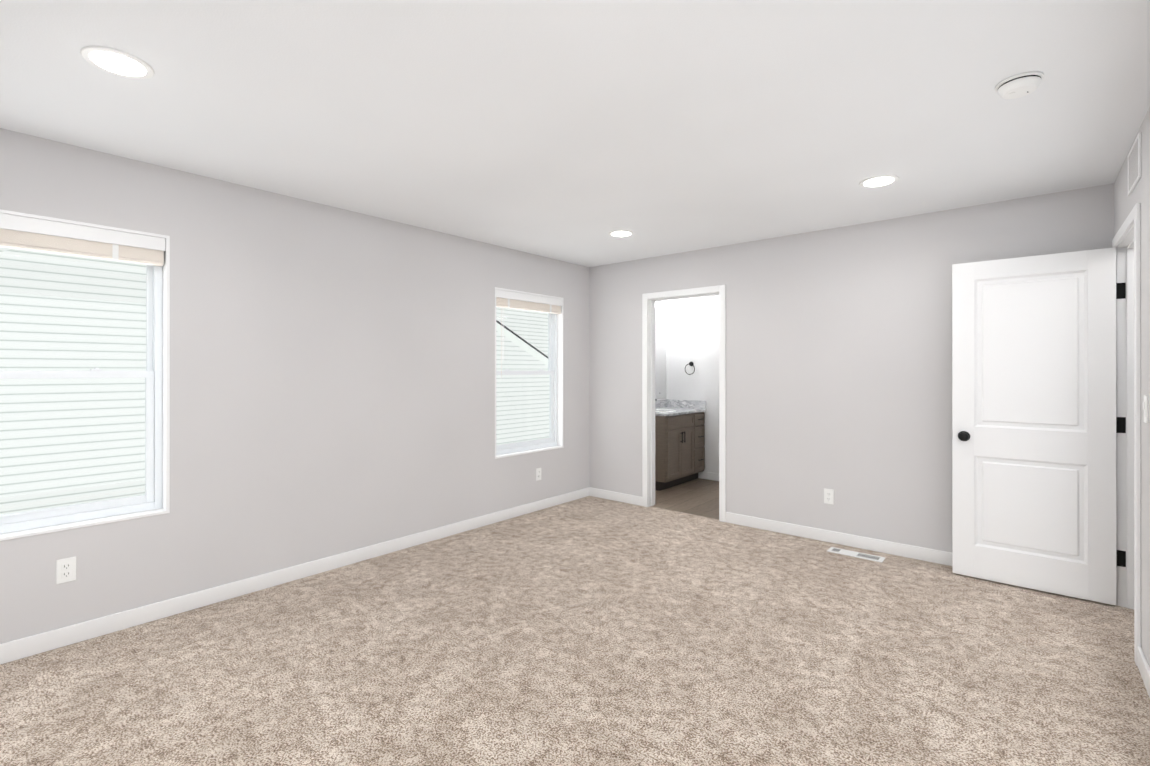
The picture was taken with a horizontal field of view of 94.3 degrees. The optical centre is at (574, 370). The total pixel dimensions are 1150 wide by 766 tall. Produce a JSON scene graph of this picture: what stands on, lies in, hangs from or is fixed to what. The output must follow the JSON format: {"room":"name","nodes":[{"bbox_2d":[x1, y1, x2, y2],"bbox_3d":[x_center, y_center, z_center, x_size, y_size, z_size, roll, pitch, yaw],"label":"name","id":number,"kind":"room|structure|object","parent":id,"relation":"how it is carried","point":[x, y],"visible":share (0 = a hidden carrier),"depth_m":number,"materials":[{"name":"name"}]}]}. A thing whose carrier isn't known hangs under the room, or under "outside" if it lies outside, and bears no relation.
{"room":"empty bedroom","nodes":[
{"label":"empty bedroom","id":0,"kind":"room"},
{"bbox_2d":[0,128,588,643],"bbox_3d":[-1.043,0.119,4.404,0.150,2.440,6.970,0,0,40],"label":"wall","id":1,"kind":"structure","parent":0,"point":[332,380],"depth_m":3.39,"materials":[{"name":"grey paint"}]},
{"bbox_2d":[56,556,75,583],"bbox_3d":[-2.472,0.972,2.592,0.007,0.116,0.071,0,0,40],"label":"electrical outlet","id":2,"kind":"object","parent":1,"relation":"attached to","point":[65,569],"visible":1,"depth_m":2.59,"materials":[{"name":"white plastic"}]},
{"bbox_2d":[0,209,169,540],"bbox_3d":[-2.645,0.022,2.504,0.154,1.509,1.179,0,0,40],"label":"window","id":3,"kind":"structure","parent":1,"relation":"in","point":[45,234],"depth_m":2.76,"materials":[{"name":"white paint"}]},
{"bbox_2d":[0,487,591,664],"bbox_3d":[-1.487,1.292,3.750,0.017,0.092,5.100,0,0,40],"label":"baseboard","id":4,"kind":"structure","parent":1,"relation":"attached to","point":[14,650],"depth_m":3.15,"materials":[{"name":"white paint"}]},
{"bbox_2d":[495,287,563,458],"bbox_3d":[-0.465,0.024,5.080,0.154,1.509,0.909,0,0,40],"label":"window","id":5,"kind":"structure","parent":1,"relation":"in","point":[552,306],"depth_m":5.23,"materials":[{"name":"white paint"}]},
{"bbox_2d":[536,468,540,480],"bbox_3d":[-0.347,0.994,5.104,0.007,0.116,0.071,0,0,40],"label":"electrical outlet","id":6,"kind":"object","parent":1,"relation":"attached to","point":[538,473],"visible":1,"depth_m":5.10,"materials":[{"name":"white plastic"}]},
{"bbox_2d":[0,496,1149,765],"bbox_3d":[0.426,1.367,2.075,5.400,0.060,5.255,0,0,40],"label":"floor carpet","id":7,"kind":"object","parent":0,"point":[590,630],"visible":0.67,"depth_m":2.41,"materials":[{"name":"beige carpet"}]},
{"bbox_2d":[827,547,884,562],"bbox_3d":[2.035,1.333,3.868,0.360,0.010,0.120,0,0,40],"label":"air vent register","id":8,"kind":"object","parent":7,"relation":"on","point":[857,554],"visible":1,"depth_m":3.86,"materials":[{"name":"white plastic"}]},
{"bbox_2d":[0,0,1149,266],"bbox_3d":[0.971,-1.153,2.720,5.400,0.100,6.940,0,0,40],"label":"ceiling","id":9,"kind":"structure","parent":0,"point":[572,130],"depth_m":2.22,"materials":[{"name":"paint"}]},
{"bbox_2d":[80,46,154,78],"bbox_3d":[-1.637,-1.099,1.914,0.203,0.008,0.203,0,0,40],"label":"recessed light","id":10,"kind":"object","parent":9,"relation":"in","point":[117,62],"visible":1,"depth_m":1.90,"materials":[{"name":"white plastic"}]},
{"bbox_2d":[609,230,633,236],"bbox_3d":[0.372,-1.097,4.288,0.203,0.008,0.203,0,0,40],"label":"recessed light","id":11,"kind":"object","parent":9,"relation":"in","point":[620,233],"visible":1,"depth_m":4.26,"materials":[{"name":"white plastic"}]},
{"bbox_2d":[859,175,898,187],"bbox_3d":[1.768,-1.098,3.106,0.203,0.008,0.203,0,0,40],"label":"recessed light","id":12,"kind":"object","parent":9,"relation":"in","point":[878,181],"visible":1,"depth_m":3.09,"materials":[{"name":"white plastic"}]},
{"bbox_2d":[995,71,1043,98],"bbox_3d":[1.698,-1.081,2.039,0.144,0.044,0.144,0,0,40],"label":"smoke detector","id":13,"kind":"object","parent":9,"relation":"attached to","point":[1019,85],"visible":1,"depth_m":2.01,"materials":[{"name":"white plastic"}]},
{"bbox_2d":[651,478,718,518],"bbox_3d":[2.668,1.371,4.724,5.400,0.056,1.685,0,0,40],"label":"floor","id":14,"kind":"structure","parent":0,"point":[699,496],"depth_m":5.59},
{"bbox_2d":[655,399,705,490],"bbox_3d":[1.109,0.818,6.377,0.574,1.045,0.928,0,0,40],"label":"bathroom vanity","id":15,"kind":"object","parent":14,"relation":"on","point":[679,442],"visible":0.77,"depth_m":6.15,"materials":[{"name":"brown wood"}]},
{"bbox_2d":[655,295,718,478],"bbox_3d":[1.232,0.119,4.948,2.620,2.440,0.002,0,0,40],"label":"wall","id":16,"kind":"structure","parent":0,"point":[692,329],"depth_m":5.00,"materials":[{"name":"white paint"}]},
{"bbox_2d":[655,308,665,398],"bbox_3d":[0.894,-0.207,6.567,0.008,1.145,0.875,0,0,40],"label":"bathroom mirror","id":17,"kind":"object","parent":16,"relation":"attached to","point":[660,353],"visible":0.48,"depth_m":6.80,"materials":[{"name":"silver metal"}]},
{"bbox_2d":[685,362,694,374],"bbox_3d":[1.444,-0.026,6.669,0.140,0.165,0.058,0,0,40],"label":"towel ring","id":18,"kind":"object","parent":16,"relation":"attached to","point":[691,363],"visible":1,"depth_m":6.67,"materials":[{"name":"black metal"}]},
{"bbox_2d":[707,472,718,480],"bbox_3d":[2.358,1.294,5.922,1.920,0.092,0.017,0,0,40],"label":"baseboard","id":19,"kind":"structure","parent":16,"relation":"attached to","point":[710,476],"depth_m":6.49,"materials":[{"name":"white paint"}]},
{"bbox_2d":[589,183,1113,551],"bbox_3d":[2.197,0.118,4.053,5.250,2.440,0.120,0,0,40],"label":"wall","id":20,"kind":"structure","parent":0,"point":[839,361],"depth_m":4.12,"materials":[{"name":"grey paint"}]},
{"bbox_2d":[592,488,641,505],"bbox_3d":[0.421,1.294,5.468,0.648,0.092,0.013,0,0,40],"label":"baseboard","id":21,"kind":"structure","parent":20,"relation":"attached to","point":[600,493],"depth_m":5.45,"materials":[{"name":"white paint"}]},
{"bbox_2d":[642,285,725,521],"bbox_3d":[1.041,0.293,5.032,0.864,2.092,0.154,0,0,40],"label":"door frame","id":22,"kind":"structure","parent":20,"relation":"attached to","point":[648,398],"depth_m":5.22,"materials":[{"name":"white paint"}]},
{"bbox_2d":[824,488,833,504],"bbox_3d":[1.976,0.983,4.155,0.071,0.116,0.007,0,0,40],"label":"electrical outlet","id":23,"kind":"object","parent":20,"relation":"attached to","point":[828,496],"visible":1,"depth_m":4.15,"materials":[{"name":"white plastic"}]},
{"bbox_2d":[726,512,951,565],"bbox_3d":[2.245,1.292,3.913,2.418,0.092,0.030,0,0,40],"label":"baseboard","id":24,"kind":"structure","parent":20,"relation":"attached to","point":[899,549],"depth_m":4.06,"materials":[{"name":"white paint"}]},
{"bbox_2d":[1114,107,1149,666],"bbox_3d":[1.537,0.116,1.113,0.120,2.440,5.220,0,0,40],"label":"wall","id":25,"kind":"structure","parent":0,"point":[1124,203],"depth_m":2.33,"materials":[{"name":"grey paint"}]},
{"bbox_2d":[952,247,1125,605],"bbox_3d":[2.784,0.317,3.247,0.799,2.018,0.171,0,0,40],"label":"bedroom door","id":26,"kind":"structure","parent":25,"relation":"in","point":[1037,424],"depth_m":3.22,"materials":[{"name":"white paint"}]},
{"bbox_2d":[1112,203,1140,665],"bbox_3d":[2.881,0.291,2.701,0.152,2.092,0.884,0,0,40],"label":"door frame","id":27,"kind":"structure","parent":25,"relation":"attached to","point":[1126,241],"depth_m":2.99,"materials":[{"name":"white paint"}]},
{"bbox_2d":[1128,132,1140,195],"bbox_3d":[2.647,-0.968,2.526,0.009,0.200,0.340,0,0,40],"label":"air vent","id":28,"kind":"object","parent":25,"relation":"in","point":[1134,165],"visible":1,"depth_m":2.50,"materials":[{"name":"white metal"}]},
{"bbox_2d":[1137,646,1149,697],"bbox_3d":[1.209,1.290,0.832,0.017,0.092,4.128,0,0,40],"label":"baseboard","id":29,"kind":"structure","parent":25,"relation":"attached to","point":[1142,664],"depth_m":2.28,"materials":[{"name":"white paint"}]},
{"bbox_2d":[1143,395,1147,422],"bbox_3d":[2.450,0.167,2.293,0.010,0.116,0.071,0,0,40],"label":"rocker light switch","id":30,"kind":"object","parent":25,"relation":"attached to","point":[1145,405],"visible":1,"depth_m":2.28,"materials":[{"name":"white plastic"}]},
{"label":"outside","id":31,"kind":"structure","parent":0,"visible":0},
{"bbox_2d":[0,247,548,514],"bbox_3d":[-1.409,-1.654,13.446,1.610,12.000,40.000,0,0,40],"label":"neighbor house","id":32,"kind":"structure","parent":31,"point":[104,309],"depth_m":6.72,"materials":[{"name":"white"}]}
]}

